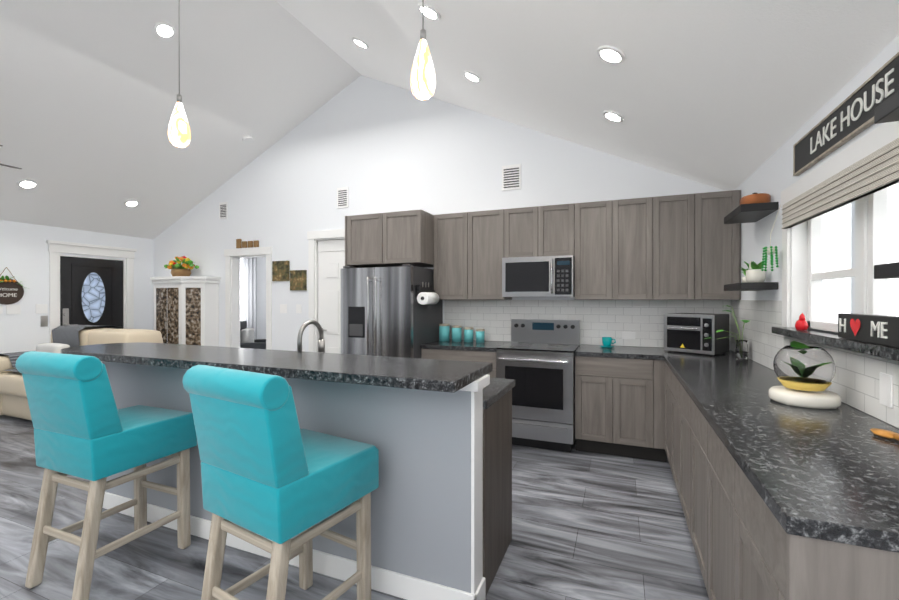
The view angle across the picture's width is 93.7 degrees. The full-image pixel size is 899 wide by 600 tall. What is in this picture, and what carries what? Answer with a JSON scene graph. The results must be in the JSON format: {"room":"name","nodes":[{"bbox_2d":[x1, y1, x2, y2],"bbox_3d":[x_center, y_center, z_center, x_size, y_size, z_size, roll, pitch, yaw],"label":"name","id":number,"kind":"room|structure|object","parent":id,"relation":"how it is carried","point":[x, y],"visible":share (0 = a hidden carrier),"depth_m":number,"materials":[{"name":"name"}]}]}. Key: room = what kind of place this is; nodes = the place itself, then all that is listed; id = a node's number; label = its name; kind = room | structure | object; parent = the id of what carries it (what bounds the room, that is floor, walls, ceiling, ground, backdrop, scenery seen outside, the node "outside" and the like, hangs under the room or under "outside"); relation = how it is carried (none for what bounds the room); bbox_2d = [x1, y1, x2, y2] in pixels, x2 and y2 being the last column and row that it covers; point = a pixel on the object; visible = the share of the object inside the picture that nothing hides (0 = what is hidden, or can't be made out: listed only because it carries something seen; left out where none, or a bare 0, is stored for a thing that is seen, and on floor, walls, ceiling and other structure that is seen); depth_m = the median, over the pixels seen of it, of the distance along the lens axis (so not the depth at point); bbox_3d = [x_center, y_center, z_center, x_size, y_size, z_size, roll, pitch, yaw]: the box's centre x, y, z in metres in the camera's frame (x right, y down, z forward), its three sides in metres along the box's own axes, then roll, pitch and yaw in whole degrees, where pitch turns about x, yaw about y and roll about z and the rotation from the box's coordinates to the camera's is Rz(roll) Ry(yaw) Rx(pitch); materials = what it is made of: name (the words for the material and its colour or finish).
{"room":"kitchen and living room","nodes":[
{"label":"kitchen and living room","id":0,"kind":"room"},
{"bbox_2d":[0,220,265,353],"bbox_3d":[-5.733,0.173,4.648,0.150,2.390,11.750,0,0,22],"label":"wall","id":1,"kind":"structure","parent":0,"point":[24,255],"depth_m":5.48,"materials":[{"name":"white paint"}]},
{"bbox_2d":[0,267,25,304],"bbox_3d":[-5.383,-0.174,5.147,0.116,0.461,0.408,0,0,22],"label":"welcome sign","id":2,"kind":"object","parent":1,"relation":"attached to","point":[6,283],"visible":1,"depth_m":5.19,"materials":[{"name":"brown wood"}]},
{"bbox_2d":[1,293,16,296],"bbox_3d":[-5.420,-0.061,5.164,0.004,0.046,0.177,0,0,22],"label":"lettering","id":3,"kind":"object","parent":2,"relation":"attached to","point":[8,294],"visible":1,"depth_m":5.17,"materials":[{"name":"white"}]},
{"bbox_2d":[6,304,19,313],"bbox_3d":[-5.410,0.116,5.230,0.007,0.120,0.130,0,0,22],"label":"switch plate","id":4,"kind":"object","parent":1,"relation":"attached to","point":[10,309],"depth_m":5.23,"materials":[{"name":"white plastic"}]},
{"bbox_2d":[36,304,47,313],"bbox_3d":[-5.307,0.116,5.484,0.007,0.120,0.120,0,0,22],"label":"switch plate","id":5,"kind":"object","parent":1,"relation":"attached to","point":[40,308],"depth_m":5.48,"materials":[{"name":"white plastic"}]},
{"bbox_2d":[41,316,47,326],"bbox_3d":[-5.296,0.276,5.507,0.011,0.140,0.070,0,0,22],"label":"switch plate","id":6,"kind":"object","parent":1,"relation":"attached to","point":[44,319],"depth_m":5.51,"materials":[{"name":"grey"}]},
{"bbox_2d":[60,256,122,326],"bbox_3d":[-5.105,0.379,6.045,0.104,1.950,0.790,0,0,22],"label":"front door","id":7,"kind":"structure","parent":1,"relation":"in","point":[91,291],"depth_m":6.02,"materials":[{"name":"black wood"}]},
{"bbox_2d":[46,240,136,342],"bbox_3d":[-5.134,0.289,6.056,0.200,2.150,1.090,0,0,22],"label":"door frame","id":8,"kind":"structure","parent":1,"relation":"attached to","point":[55,248],"depth_m":5.92,"materials":[{"name":"white wood"}]},
{"bbox_2d":[240,258,256,338],"bbox_3d":[-4.270,0.194,7.832,0.091,2.232,1.850,0,0,22],"label":"curtain","id":9,"kind":"object","parent":1,"relation":"hanging from","point":[248,290],"visible":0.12,"depth_m":8.46,"materials":[{"name":"white fabric"}]},
{"bbox_2d":[0,415,708,599],"bbox_3d":[-2.041,1.422,3.018,8.720,0.100,12.300,0,0,22],"label":"floor","id":10,"kind":"structure","parent":0,"point":[590,526],"depth_m":2.35,"materials":[{"name":"grey wood"}]},
{"bbox_2d":[0,327,162,419],"bbox_3d":[-4.309,0.842,4.914,1.987,0.987,0.987,0,0,22],"label":"sofa","id":11,"kind":"object","parent":10,"relation":"on","point":[13,400],"visible":0.19,"depth_m":4.76,"materials":[{"name":"beige fabric"}]},
{"bbox_2d":[36,343,69,352],"bbox_3d":[-4.667,0.652,4.961,0.448,0.288,0.168,0,0,22],"label":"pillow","id":12,"kind":"object","parent":11,"relation":"on","point":[51,347],"visible":0.33,"depth_m":4.88,"materials":[{"name":"white fabric"}]},
{"bbox_2d":[0,325,122,371],"bbox_3d":[-4.798,0.619,5.163,0.935,0.595,0.945,0,0,22],"label":"throw blanket","id":13,"kind":"object","parent":11,"relation":"on","point":[68,335],"visible":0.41,"depth_m":5.07,"materials":[{"name":"grey fabric"}]},
{"bbox_2d":[15,351,196,599],"bbox_3d":[-1.737,0.810,2.182,0.476,1.124,0.580,0,0,22],"label":"bar stool","id":14,"kind":"object","parent":10,"relation":"on","point":[84,427],"visible":1,"depth_m":2.00,"materials":[{"name":"teal fabric"}]},
{"bbox_2d":[150,276,220,346],"bbox_3d":[-3.999,0.513,6.249,1.166,1.698,0.432,0,0,22],"label":"curio cabinet","id":15,"kind":"object","parent":10,"relation":"on","point":[186,310],"visible":0.67,"depth_m":6.03,"materials":[{"name":"white wood"}]},
{"bbox_2d":[164,256,198,275],"bbox_3d":[-4.009,-0.499,6.254,0.575,0.319,0.496,0,0,22],"label":"flower arrangement","id":16,"kind":"object","parent":15,"relation":"on","point":[178,269],"visible":1,"depth_m":6.19,"materials":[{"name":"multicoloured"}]},
{"bbox_2d":[240,321,265,348],"bbox_3d":[-3.432,0.870,7.400,0.760,0.978,0.760,0,0,-13],"label":"armchair","id":17,"kind":"object","parent":10,"relation":"on","point":[259,344],"visible":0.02,"depth_m":7.08,"materials":[{"name":"grey"}]},
{"bbox_2d":[241,328,253,342],"bbox_3d":[-3.534,0.671,7.376,0.150,0.340,0.400,0,0,-13],"label":"armchair pillow","id":18,"kind":"object","parent":17,"relation":"on","point":[247,335],"visible":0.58,"depth_m":7.20,"materials":[{"name":"white fabric"}]},
{"bbox_2d":[183,365,378,599],"bbox_3d":[-0.654,0.811,1.711,0.476,1.124,0.580,0,0,31],"label":"bar stool","id":19,"kind":"object","parent":10,"relation":"on","point":[275,474],"visible":1,"depth_m":1.53,"materials":[{"name":"teal fabric"}]},
{"bbox_2d":[102,370,513,599],"bbox_3d":[-0.979,0.936,2.617,2.638,0.875,0.684,0,0,22],"label":"kitchen island","id":20,"kind":"object","parent":10,"relation":"on","point":[437,433],"depth_m":1.98,"materials":[{"name":"grey paint"}]},
{"bbox_2d":[120,354,514,405],"bbox_3d":[-0.945,0.507,2.680,2.635,0.096,0.560,0,0,22],"label":"island countertop","id":21,"kind":"structure","parent":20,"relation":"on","point":[470,389],"depth_m":1.89,"materials":[{"name":"black stone"}]},
{"bbox_2d":[297,320,324,352],"bbox_3d":[-0.838,0.290,2.622,0.117,0.334,0.247,0,0,22],"label":"faucet","id":22,"kind":"object","parent":21,"relation":"on","point":[321,344],"visible":0.65,"depth_m":2.65,"materials":[{"name":"silver metal"}]},
{"bbox_2d":[341,264,442,357],"bbox_3d":[-0.625,0.499,4.621,0.828,1.713,0.862,0,0,22],"label":"refrigerator","id":23,"kind":"object","parent":10,"relation":"on","point":[384,312],"visible":0.58,"depth_m":4.26,"materials":[{"name":"grey metal"}]},
{"bbox_2d":[415,282,438,304],"bbox_3d":[-0.223,-0.068,4.320,0.137,0.227,0.325,0,0,22],"label":"paper towel holder","id":24,"kind":"object","parent":23,"relation":"attached to","point":[424,295],"visible":1,"depth_m":4.23,"materials":[{"name":"black"}]},
{"bbox_2d":[421,348,464,360],"bbox_3d":[0.038,0.931,4.514,0.461,0.875,0.617,0,0,22],"label":"base cabinet","id":25,"kind":"object","parent":10,"relation":"on","point":[458,354],"depth_m":4.22,"materials":[{"name":"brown wood"}]},
{"bbox_2d":[421,340,510,351],"bbox_3d":[0.197,0.474,4.443,0.808,0.039,0.627,0,0,22],"label":"countertop","id":26,"kind":"structure","parent":25,"relation":"on","point":[489,345],"depth_m":4.31,"materials":[{"name":"black stone"}]},
{"bbox_2d":[439,324,449,340],"bbox_3d":[-0.057,0.357,4.661,0.117,0.189,0.117,0,0,13],"label":"canister","id":27,"kind":"object","parent":26,"relation":"on","point":[444,332],"depth_m":4.61,"materials":[{"name":"teal ceramic"}]},
{"bbox_2d":[452,325,461,341],"bbox_3d":[0.077,0.365,4.606,0.109,0.174,0.109,0,0,13],"label":"canister","id":28,"kind":"object","parent":26,"relation":"on","point":[456,329],"depth_m":4.56,"materials":[{"name":"teal ceramic"}]},
{"bbox_2d":[464,327,472,341],"bbox_3d":[0.207,0.373,4.554,0.101,0.159,0.101,0,0,13],"label":"canister","id":29,"kind":"object","parent":26,"relation":"on","point":[468,331],"depth_m":4.51,"materials":[{"name":"teal ceramic"}]},
{"bbox_2d":[476,329,484,342],"bbox_3d":[0.328,0.381,4.505,0.095,0.144,0.095,0,0,13],"label":"canister","id":30,"kind":"object","parent":26,"relation":"on","point":[480,333],"depth_m":4.46,"materials":[{"name":"teal ceramic"}]},
{"bbox_2d":[465,348,496,377],"bbox_3d":[0.360,0.931,4.383,0.461,0.875,0.617,0,0,22],"label":"base cabinet","id":31,"kind":"object","parent":10,"relation":"on","point":[471,354],"depth_m":4.07,"materials":[{"name":"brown wood"}]},
{"bbox_2d":[496,319,579,451],"bbox_3d":[0.873,0.786,4.094,0.702,1.163,0.733,0,0,22],"label":"range","id":32,"kind":"object","parent":10,"relation":"on","point":[535,359],"visible":0.94,"depth_m":3.83,"materials":[{"name":"silver metal"}]},
{"bbox_2d":[575,356,604,453],"bbox_3d":[1.402,0.932,3.961,0.372,0.875,0.617,0,0,22],"label":"base cabinet","id":33,"kind":"object","parent":10,"relation":"on","point":[589,370],"depth_m":3.71,"materials":[{"name":"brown wood"}]},
{"bbox_2d":[605,356,664,461],"bbox_3d":[1.679,0.933,3.817,0.478,0.875,0.674,0,0,22],"label":"base cabinet","id":34,"kind":"object","parent":10,"relation":"on","point":[634,385],"depth_m":3.57,"materials":[{"name":"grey wood"}]},
{"bbox_2d":[575,344,664,359],"bbox_3d":[1.555,0.476,3.892,0.706,0.039,0.627,0,0,22],"label":"countertop","id":35,"kind":"structure","parent":34,"relation":"on","point":[584,349],"depth_m":3.73,"materials":[{"name":"black stone"}]},
{"bbox_2d":[599,337,615,347],"bbox_3d":[1.516,0.406,4.045,0.151,0.095,0.144,0,0,22],"label":"mug","id":36,"kind":"object","parent":35,"relation":"on","point":[607,342],"visible":1,"depth_m":4.01,"materials":[{"name":"teal ceramic"}]},
{"bbox_2d":[665,364,668,461],"bbox_3d":[1.955,0.935,3.125,0.592,0.875,0.512,0,0,22],"label":"base cabinet","id":37,"kind":"object","parent":10,"relation":"on","point":[666,365],"depth_m":3.37,"materials":[{"name":"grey wood"}]},
{"bbox_2d":[669,368,676,488],"bbox_3d":[1.793,0.936,2.728,0.592,0.875,0.572,0,0,22],"label":"base cabinet","id":38,"kind":"object","parent":10,"relation":"on","point":[672,379],"depth_m":2.99,"materials":[{"name":"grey wood"}]},
{"bbox_2d":[677,380,684,515],"bbox_3d":[1.621,0.937,2.304,0.592,0.875,0.571,0,0,22],"label":"base cabinet","id":39,"kind":"object","parent":10,"relation":"on","point":[680,387],"depth_m":2.57,"materials":[{"name":"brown wood"}]},
{"bbox_2d":[685,392,700,569],"bbox_3d":[1.449,0.938,1.879,0.592,0.875,0.573,0,0,22],"label":"base cabinet","id":40,"kind":"object","parent":10,"relation":"on","point":[692,413],"depth_m":2.15,"materials":[{"name":"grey wood"}]},
{"bbox_2d":[701,412,724,599],"bbox_3d":[1.277,0.939,1.455,0.592,0.875,0.571,0,0,22],"label":"base cabinet","id":41,"kind":"object","parent":10,"relation":"on","point":[712,446],"depth_m":1.70,"materials":[{"name":"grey wood"}]},
{"bbox_2d":[725,448,898,599],"bbox_3d":[1.111,0.940,1.047,0.594,0.875,0.535,0,0,22],"label":"base cabinet","id":42,"kind":"object","parent":10,"relation":"on","point":[765,559],"depth_m":0.92,"materials":[{"name":"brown wood"}]},
{"bbox_2d":[661,348,898,547],"bbox_3d":[1.641,0.480,2.364,0.602,0.039,3.395,0,0,22],"label":"countertop","id":43,"kind":"structure","parent":42,"relation":"on","point":[825,471],"depth_m":1.30,"materials":[{"name":"black stone"}]},
{"bbox_2d":[664,313,728,355],"bbox_3d":[2.125,0.287,3.645,0.357,0.335,0.400,0,0,-38],"label":"toaster oven","id":44,"kind":"object","parent":43,"relation":"on","point":[687,332],"visible":1,"depth_m":3.53,"materials":[{"name":"black metal"}]},
{"bbox_2d":[705,305,749,359],"bbox_3d":[2.118,0.247,3.208,0.294,0.416,0.406,0,0,22],"label":"potted plant","id":45,"kind":"object","parent":43,"relation":"on","point":[741,351],"visible":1,"depth_m":3.19,"materials":[{"name":"clear glass"}]},
{"bbox_2d":[768,341,840,408],"bbox_3d":[1.587,0.318,1.890,0.250,0.281,0.250,0,0,22],"label":"terrarium","id":46,"kind":"object","parent":43,"relation":"on","point":[805,374],"visible":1,"depth_m":1.82,"materials":[{"name":"white"}]},
{"bbox_2d":[870,428,898,440],"bbox_3d":[1.420,0.447,1.247,0.103,0.027,0.466,0,0,22],"label":"wooden spoon","id":47,"kind":"object","parent":43,"relation":"on","point":[886,433],"visible":1,"depth_m":1.41,"materials":[{"name":"orange wood"}]},
{"bbox_2d":[153,75,730,351],"bbox_3d":[-1.080,-0.784,5.380,8.220,4.300,0.150,0,0,22],"label":"wall","id":48,"kind":"structure","parent":0,"point":[375,146],"depth_m":5.23,"materials":[{"name":"white paint"}]},
{"bbox_2d":[219,202,227,218],"bbox_3d":[-3.326,-1.316,6.201,0.160,0.240,0.013,0,0,22],"label":"air vent","id":49,"kind":"object","parent":48,"relation":"in","point":[223,207],"depth_m":6.19,"materials":[{"name":"white metal"}]},
{"bbox_2d":[224,247,272,349],"bbox_3d":[-2.851,0.312,6.086,0.900,2.105,0.178,0,0,22],"label":"door frame","id":50,"kind":"structure","parent":48,"relation":"attached to","point":[232,296],"depth_m":6.15,"materials":[{"name":"white wood"}]},
{"bbox_2d":[236,239,258,247],"bbox_3d":[-2.881,-0.813,6.008,0.410,0.130,0.020,0,0,22],"label":"sign","id":51,"kind":"object","parent":50,"relation":"on","point":[240,243],"visible":0.9,"depth_m":6.01,"materials":[{"name":"brown wood"}]},
{"bbox_2d":[272,261,289,280],"bbox_3d":[-2.314,-0.398,5.784,0.280,0.275,0.028,0,0,22],"label":"picture","id":52,"kind":"object","parent":48,"relation":"attached to","point":[280,270],"visible":0.86,"depth_m":5.76,"materials":[{"name":"fabric"}]},
{"bbox_2d":[280,304,286,312],"bbox_3d":[-2.278,0.120,5.783,0.120,0.120,0.007,0,0,22],"label":"switch plate","id":53,"kind":"object","parent":48,"relation":"attached to","point":[283,307],"depth_m":5.78,"materials":[{"name":"white plastic"}]},
{"bbox_2d":[290,270,306,289],"bbox_3d":[-2.036,-0.265,5.671,0.260,0.270,0.028,0,0,22],"label":"picture","id":54,"kind":"object","parent":48,"relation":"attached to","point":[298,279],"visible":0.93,"depth_m":5.65,"materials":[{"name":"fabric"}]},
{"bbox_2d":[307,229,344,351],"bbox_3d":[-1.363,0.228,5.483,1.070,2.275,0.178,0,0,22],"label":"door frame","id":55,"kind":"structure","parent":48,"relation":"attached to","point":[314,237],"depth_m":5.58,"materials":[{"name":"white wood"}]},
{"bbox_2d":[318,239,344,353],"bbox_3d":[-1.373,0.286,5.461,0.816,2.140,0.088,0,0,22],"label":"hall door","id":56,"kind":"structure","parent":48,"relation":"in","point":[331,258],"depth_m":5.53,"materials":[{"name":"white wood"}]},
{"bbox_2d":[337,187,348,207],"bbox_3d":[-1.371,-1.314,5.408,0.170,0.260,0.013,0,0,22],"label":"air vent","id":57,"kind":"object","parent":48,"relation":"in","point":[342,193],"depth_m":5.40,"materials":[{"name":"white metal"}]},
{"bbox_2d":[345,212,401,267],"bbox_3d":[-0.771,-0.653,4.822,0.502,0.540,0.646,0,0,22],"label":"upper cabinet","id":58,"kind":"object","parent":48,"relation":"attached to","point":[366,235],"depth_m":4.53,"materials":[{"name":"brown wood"}]},
{"bbox_2d":[389,210,432,267],"bbox_3d":[-0.402,-0.652,4.673,0.503,0.540,0.646,0,0,22],"label":"upper cabinet","id":59,"kind":"object","parent":48,"relation":"attached to","point":[410,232],"depth_m":4.37,"materials":[{"name":"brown wood"}]},
{"bbox_2d":[433,212,472,299],"bbox_3d":[0.096,-0.463,4.633,0.443,0.918,0.346,0,0,22],"label":"upper cabinet","id":60,"kind":"object","parent":48,"relation":"attached to","point":[453,232],"depth_m":4.48,"materials":[{"name":"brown wood"}]},
{"bbox_2d":[473,209,511,299],"bbox_3d":[0.435,-0.463,4.496,0.495,0.918,0.346,0,0,22],"label":"upper cabinet","id":61,"kind":"object","parent":48,"relation":"attached to","point":[490,227],"depth_m":4.33,"materials":[{"name":"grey wood"}]},
{"bbox_2d":[502,164,520,190],"bbox_3d":[0.673,-1.331,4.579,0.210,0.270,0.013,0,0,22],"label":"air vent","id":62,"kind":"object","parent":48,"relation":"in","point":[511,177],"depth_m":4.57,"materials":[{"name":"white metal"}]},
{"bbox_2d":[509,206,544,257],"bbox_3d":[0.799,-0.672,4.347,0.395,0.498,0.346,0,0,22],"label":"upper cabinet","id":63,"kind":"object","parent":48,"relation":"attached to","point":[526,224],"depth_m":4.18,"materials":[{"name":"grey wood"}]},
{"bbox_2d":[502,255,574,296],"bbox_3d":[0.910,-0.225,4.235,0.680,0.388,0.472,0,0,22],"label":"microwave","id":64,"kind":"object","parent":63,"relation":"attached to","point":[545,276],"visible":1,"depth_m":4.05,"materials":[{"name":"grey metal"}]},
{"bbox_2d":[545,203,576,257],"bbox_3d":[1.068,-0.672,4.238,0.395,0.498,0.346,0,0,22],"label":"upper cabinet","id":65,"kind":"object","parent":48,"relation":"attached to","point":[560,220],"depth_m":4.06,"materials":[{"name":"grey wood"}]},
{"bbox_2d":[575,200,620,299],"bbox_3d":[1.407,-0.462,4.101,0.440,0.918,0.346,0,0,22],"label":"upper cabinet","id":66,"kind":"object","parent":48,"relation":"attached to","point":[598,260],"depth_m":3.93,"materials":[{"name":"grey wood"}]},
{"bbox_2d":[622,332,634,338],"bbox_3d":[1.759,0.349,4.135,0.120,0.070,0.006,0,0,22],"label":"switch plate","id":67,"kind":"object","parent":48,"relation":"attached to","point":[625,335],"depth_m":4.13,"materials":[{"name":"white plastic"}]},
{"bbox_2d":[621,196,660,299],"bbox_3d":[1.718,-0.461,3.975,0.440,0.918,0.346,0,0,22],"label":"upper cabinet","id":68,"kind":"object","parent":48,"relation":"attached to","point":[640,217],"depth_m":3.79,"materials":[{"name":"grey wood"}]},
{"bbox_2d":[661,193,704,299],"bbox_3d":[2.025,-0.461,3.850,0.430,0.918,0.346,0,0,22],"label":"upper cabinet","id":69,"kind":"object","parent":48,"relation":"attached to","point":[681,247],"depth_m":3.67,"materials":[{"name":"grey wood"}]},
{"bbox_2d":[705,190,740,299],"bbox_3d":[2.310,-0.461,3.735,0.393,0.918,0.346,0,0,22],"label":"upper cabinet","id":70,"kind":"object","parent":48,"relation":"attached to","point":[722,241],"depth_m":3.56,"materials":[{"name":"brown wood"}]},
{"bbox_2d":[0,0,898,238],"bbox_3d":[-2.655,-1.939,1.495,8.220,2.090,8.530,0,0,22],"label":"ceiling","id":71,"kind":"structure","parent":0,"point":[727,95],"depth_m":3.69,"materials":[{"name":"white paint"}]},
{"bbox_2d":[0,145,21,168],"bbox_3d":[-4.506,-1.380,3.586,1.330,0.540,1.294,0,0,22],"label":"ceiling fan","id":72,"kind":"object","parent":71,"relation":"hanging from","point":[8,165],"visible":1,"depth_m":4.11,"materials":[{"name":"grey"}]},
{"bbox_2d":[17,179,37,188],"bbox_3d":[-4.793,-1.314,4.786,0.158,0.083,0.169,0,0,13],"label":"recessed light","id":73,"kind":"object","parent":71,"relation":"in","point":[26,184],"depth_m":4.78,"materials":[{"name":"white"}]},
{"bbox_2d":[124,200,138,206],"bbox_3d":[-4.365,-1.327,5.789,0.158,0.083,0.169,0,0,13],"label":"recessed light","id":74,"kind":"object","parent":71,"relation":"in","point":[129,203],"depth_m":5.78,"materials":[{"name":"white"}]},
{"bbox_2d":[154,22,175,38],"bbox_3d":[-2.582,-2.444,3.822,0.158,0.083,0.169,0,0,13],"label":"recessed light","id":75,"kind":"object","parent":71,"relation":"in","point":[164,30],"depth_m":3.81,"materials":[{"name":"white"}]},
{"bbox_2d":[168,0,190,146],"bbox_3d":[-1.624,-1.754,2.529,0.123,1.662,0.120,0,0,22],"label":"pendant light","id":76,"kind":"object","parent":71,"relation":"hanging from","point":[179,135],"visible":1,"depth_m":2.50,"materials":[{"name":"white glass"}]},
{"bbox_2d":[242,135,252,143],"bbox_3d":[-2.648,-2.102,5.533,0.135,0.092,0.130,0,0,22],"label":"smoke detector","id":77,"kind":"object","parent":71,"relation":"attached to","point":[247,139],"visible":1,"depth_m":5.51,"materials":[{"name":"white plastic"}]},
{"bbox_2d":[352,37,368,48],"bbox_3d":[-0.869,-2.511,4.120,0.158,0.083,0.169,0,0,13],"label":"recessed light","id":78,"kind":"object","parent":71,"relation":"in","point":[359,42],"depth_m":4.10,"materials":[{"name":"white"}]},
{"bbox_2d":[411,0,435,99],"bbox_3d":[-0.123,-1.371,1.921,0.123,0.901,0.120,0,0,22],"label":"pendant light","id":79,"kind":"object","parent":71,"relation":"hanging from","point":[423,82],"visible":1,"depth_m":1.89,"materials":[{"name":"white glass"}]},
{"bbox_2d":[417,3,440,20],"bbox_3d":[-0.140,-1.972,2.886,0.158,0.083,0.169,0,0,13],"label":"recessed light","id":80,"kind":"object","parent":71,"relation":"in","point":[430,12],"depth_m":2.87,"materials":[{"name":"white"}]},
{"bbox_2d":[463,71,480,82],"bbox_3d":[0.202,-1.974,3.730,0.158,0.083,0.169,0,0,13],"label":"recessed light","id":81,"kind":"object","parent":71,"relation":"in","point":[471,76],"depth_m":3.71,"materials":[{"name":"white"}]},
{"bbox_2d":[597,45,625,63],"bbox_3d":[0.940,-1.423,2.450,0.158,0.083,0.169,0,0,13],"label":"recessed light","id":82,"kind":"object","parent":71,"relation":"in","point":[605,53],"depth_m":2.43,"materials":[{"name":"white"}]},
{"bbox_2d":[603,110,623,122],"bbox_3d":[1.274,-1.426,3.275,0.158,0.083,0.169,0,0,13],"label":"recessed light","id":83,"kind":"object","parent":71,"relation":"in","point":[613,116],"depth_m":3.25,"materials":[{"name":"white"}]},
{"bbox_2d":[736,35,898,334],"bbox_3d":[1.112,0.185,0.053,0.150,2.390,8.380,0,0,22],"label":"wall","id":84,"kind":"structure","parent":0,"point":[772,176],"depth_m":2.69,"materials":[{"name":"white paint"}]},
{"bbox_2d":[724,282,777,290],"bbox_3d":[2.095,-0.091,2.950,0.203,0.047,0.490,0,0,22],"label":"shelf","id":85,"kind":"object","parent":84,"relation":"attached to","point":[754,286],"visible":1,"depth_m":2.74,"materials":[{"name":"black wood"}]},
{"bbox_2d":[740,260,765,282],"bbox_3d":[2.096,-0.200,2.880,0.133,0.167,0.221,0,0,10],"label":"planter","id":86,"kind":"object","parent":85,"relation":"on","point":[754,273],"visible":0.88,"depth_m":2.77,"materials":[{"name":"white ceramic"}]},
{"bbox_2d":[724,202,778,223],"bbox_3d":[2.095,-0.603,2.949,0.203,0.050,0.490,0,0,22],"label":"shelf","id":87,"kind":"object","parent":84,"relation":"attached to","point":[748,213],"visible":1,"depth_m":2.81,"materials":[{"name":"black wood"}]},
{"bbox_2d":[740,193,770,204],"bbox_3d":[2.100,-0.685,2.898,0.170,0.110,0.218,0,0,22],"label":"copper pot","id":88,"kind":"object","parent":87,"relation":"on","point":[752,198],"visible":0.69,"depth_m":2.81,"materials":[{"name":"brown metal"}]},
{"bbox_2d":[761,204,780,271],"bbox_3d":[2.022,-0.400,2.642,0.104,0.436,0.134,0,0,22],"label":"hanging plant","id":89,"kind":"object","parent":84,"relation":"hanging from","point":[771,250],"visible":1,"depth_m":2.63,"materials":[{"name":"green plant"}]},
{"bbox_2d":[772,121,898,361],"bbox_3d":[1.814,-0.230,1.909,0.205,0.870,1.450,0,0,22],"label":"window","id":90,"kind":"structure","parent":84,"relation":"in","point":[803,275],"depth_m":1.96,"materials":[{"name":"wood"}]},
{"bbox_2d":[795,313,807,330],"bbox_3d":[1.890,0.115,2.263,0.056,0.095,0.075,0,0,22],"label":"figurine","id":91,"kind":"object","parent":90,"relation":"on","point":[801,323],"visible":0.98,"depth_m":2.24,"materials":[{"name":"red ceramic"}]},
{"bbox_2d":[781,138,898,228],"bbox_3d":[1.768,-0.498,1.927,0.038,0.145,1.290,0,0,22],"label":"window blind","id":92,"kind":"object","parent":90,"relation":"attached to","point":[875,171],"visible":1,"depth_m":1.80,"materials":[{"name":"beige fabric"}]},
{"bbox_2d":[838,313,898,347],"bbox_3d":[1.635,0.111,1.632,0.048,0.105,0.440,0,0,22],"label":"block","id":93,"kind":"object","parent":90,"relation":"on","point":[858,327],"visible":0.96,"depth_m":1.61,"materials":[{"name":"grey wood"}]},
{"bbox_2d":[839,318,845,331],"bbox_3d":[1.678,0.108,1.798,0.004,0.058,0.049,0,0,22],"label":"letter","id":94,"kind":"object","parent":93,"relation":"attached to","point":[840,324],"visible":1,"depth_m":1.80,"materials":[{"name":"white wood"}]},
{"bbox_2d":[871,321,887,338],"bbox_3d":[1.576,0.108,1.546,0.004,0.058,0.100,0,0,22],"label":"letters","id":95,"kind":"object","parent":93,"relation":"attached to","point":[877,327],"visible":1,"depth_m":1.54,"materials":[{"name":"white"}]},
{"bbox_2d":[793,52,898,175],"bbox_3d":[1.746,-0.790,1.849,0.024,0.176,1.170,0,0,22],"label":"sign","id":96,"kind":"object","parent":84,"relation":"attached to","point":[804,159],"visible":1,"depth_m":1.85,"materials":[{"name":"grey wood"}]},
{"bbox_2d":[810,68,893,153],"bbox_3d":[1.736,-0.795,1.851,0.004,0.088,0.713,0,0,22],"label":"lettering","id":97,"kind":"object","parent":96,"relation":"attached to","point":[860,100],"visible":1,"depth_m":1.75,"materials":[{"name":"white"}]},
{"bbox_2d":[879,372,892,407],"bbox_3d":[1.633,0.336,1.577,0.007,0.120,0.075,0,0,22],"label":"switch plate","id":98,"kind":"object","parent":84,"relation":"attached to","point":[885,389],"depth_m":1.57,"materials":[{"name":"white plastic"}]},
{"bbox_2d":[874,262,898,278],"bbox_3d":[1.206,-0.089,0.711,0.168,0.045,1.370,0,0,22],"label":"shelf","id":99,"kind":"object","parent":84,"relation":"attached to","point":[887,271],"visible":1,"depth_m":1.31,"materials":[{"name":"black wood"}]},
{"bbox_2d":[874,91,898,123],"bbox_3d":[1.206,-0.597,0.709,0.168,0.050,1.370,0,0,22],"label":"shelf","id":100,"kind":"object","parent":84,"relation":"attached to","point":[887,110],"visible":1,"depth_m":1.32,"materials":[{"name":"black wood"}]},
{"label":"outside","id":101,"kind":"structure","parent":0,"visible":0},
{"bbox_2d":[823,183,898,322],"bbox_3d":[-1.034,-0.635,5.681,10.800,6.000,14.000,0,0,22],"label":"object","id":102,"kind":"structure","parent":101,"point":[839,245],"depth_m":4.66,"materials":[{"name":"white"}]}
]}

